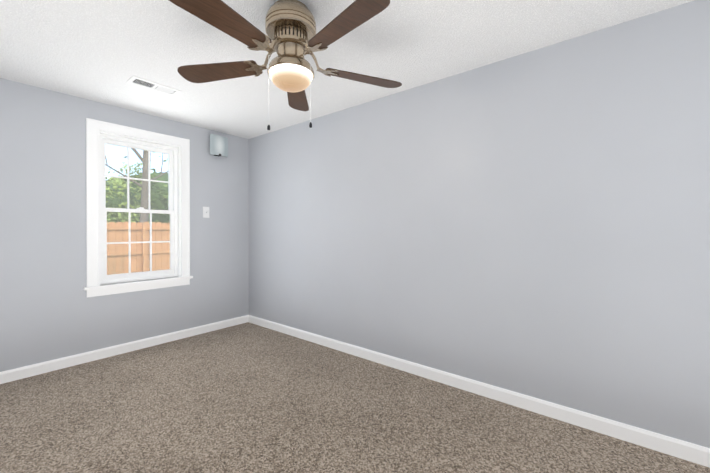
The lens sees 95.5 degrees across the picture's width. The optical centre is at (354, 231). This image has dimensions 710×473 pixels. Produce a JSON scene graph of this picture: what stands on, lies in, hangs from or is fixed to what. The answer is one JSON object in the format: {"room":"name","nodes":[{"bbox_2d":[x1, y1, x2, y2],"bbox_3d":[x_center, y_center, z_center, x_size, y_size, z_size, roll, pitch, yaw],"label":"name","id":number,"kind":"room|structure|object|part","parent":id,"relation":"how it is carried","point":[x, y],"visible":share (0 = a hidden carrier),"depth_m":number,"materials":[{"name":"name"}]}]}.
{"room":"empty bedroom","nodes":[
{"label":"empty bedroom","id":0,"kind":"room"},
{"bbox_2d":[0,78,248,371],"bbox_3d":[-2.342,-0.007,3.288,0.140,2.440,2.750,0,0,39],"label":"wall","id":1,"kind":"structure","parent":0,"point":[49,310],"depth_m":2.93,"materials":[{"name":"paint"}]},
{"bbox_2d":[0,315,248,383],"bbox_3d":[-2.282,1.166,3.244,0.014,0.094,2.750,0,0,39],"label":"baseboard","id":2,"kind":"structure","parent":1,"relation":"attached to","point":[6,376],"depth_m":3.12,"materials":[{"name":"white wood"}]},
{"bbox_2d":[83,118,192,297],"bbox_3d":[-2.234,-0.218,3.376,0.185,1.658,0.969,0,0,39],"label":"window","id":3,"kind":"structure","parent":1,"relation":"in","point":[99,136],"depth_m":3.33,"materials":[{"name":"white wood"}]},
{"bbox_3d":[-2.281,-0.222,3.415,0.038,1.308,0.593,0,0,39],"label":"glass","id":4,"kind":"part","parent":3,"relation":"part of","materials":[{"name":"clear glass"}]},
{"bbox_3d":[-2.268,-0.215,3.404,0.097,1.456,0.717,0,0,39],"label":"frame","id":5,"kind":"part","parent":3,"relation":"part of","materials":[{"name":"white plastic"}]},
{"bbox_2d":[203,207,208,217],"bbox_3d":[-1.775,-0.230,3.857,0.023,0.130,0.078,0,0,39],"label":"light switch","id":6,"kind":"object","parent":1,"relation":"attached to","point":[205,212],"visible":1,"depth_m":3.85,"materials":[{"name":"white plastic"}]},
{"bbox_2d":[210,134,227,156],"bbox_3d":[-1.665,-1.037,3.933,0.094,0.245,0.225,0,0,39],"label":"sconce","id":7,"kind":"object","parent":1,"relation":"attached to","point":[218,145],"visible":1,"depth_m":3.90,"materials":[{"name":"white glass"}]},
{"bbox_2d":[0,0,693,138],"bbox_3d":[-0.403,-1.280,1.712,5.130,0.120,3.030,0,0,39],"label":"ceiling","id":8,"kind":"structure","parent":0,"point":[102,51],"depth_m":2.14,"materials":[{"name":"white paint"}]},
{"bbox_2d":[126,75,180,95],"bbox_3d":[-1.689,-1.219,2.722,0.165,0.012,0.360,0,0,39],"label":"ceiling vent","id":9,"kind":"object","parent":8,"relation":"in","point":[148,84],"visible":1,"depth_m":2.71,"materials":[{"name":"white metal"}]},
{"bbox_2d":[169,0,401,129],"bbox_3d":[-0.350,-0.878,1.752,1.330,0.685,1.330,0,0,39],"label":"fan","id":10,"kind":"object","parent":8,"relation":"hanging from","point":[293,38],"visible":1,"depth_m":1.69,"materials":[{"name":"brown wood"}]},
{"bbox_3d":[-0.355,-0.830,1.792,0.234,0.084,0.234,0,0,39],"label":"globe","id":11,"kind":"part","parent":10,"relation":"part of","materials":[{"name":"white glass"}]},
{"bbox_2d":[0,322,709,472],"bbox_3d":[-0.403,1.280,1.723,5.130,0.120,3.030,0,0,39],"label":"floor","id":12,"kind":"structure","parent":0,"point":[248,397],"depth_m":2.07,"materials":[{"name":"carpet"}]},
{"bbox_2d":[248,0,709,447],"bbox_3d":[0.507,-0.005,2.841,5.130,2.440,0.140,0,0,39],"label":"wall","id":13,"kind":"structure","parent":0,"point":[535,223],"depth_m":2.20,"materials":[{"name":"paint"}]},
{"bbox_2d":[248,315,709,467],"bbox_3d":[0.469,1.168,2.777,4.850,0.094,0.014,0,0,39],"label":"baseboard","id":14,"kind":"structure","parent":13,"relation":"attached to","point":[684,450],"depth_m":2.20,"materials":[{"name":"white wood"}]},
{"label":"outside","id":15,"kind":"structure","parent":0,"visible":0},
{"bbox_3d":[-18.971,1.648,18.529,44.840,0.200,60.000,0,0,39],"label":"ground","id":16,"kind":"structure","parent":15,"visible":0},
{"bbox_2d":[105,148,169,273],"bbox_3d":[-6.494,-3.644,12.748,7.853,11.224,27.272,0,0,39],"label":"tree","id":17,"kind":"object","parent":16,"relation":"on","point":[121,182],"depth_m":10.56,"materials":[{"name":"green plant"}]},
{"bbox_2d":[107,221,169,274],"bbox_3d":[-5.065,0.670,8.499,0.144,1.842,30.229,0,0,39],"label":"fence","id":18,"kind":"object","parent":16,"relation":"on","point":[158,246],"depth_m":8.10,"materials":[{"name":"brown wood"}]}
]}

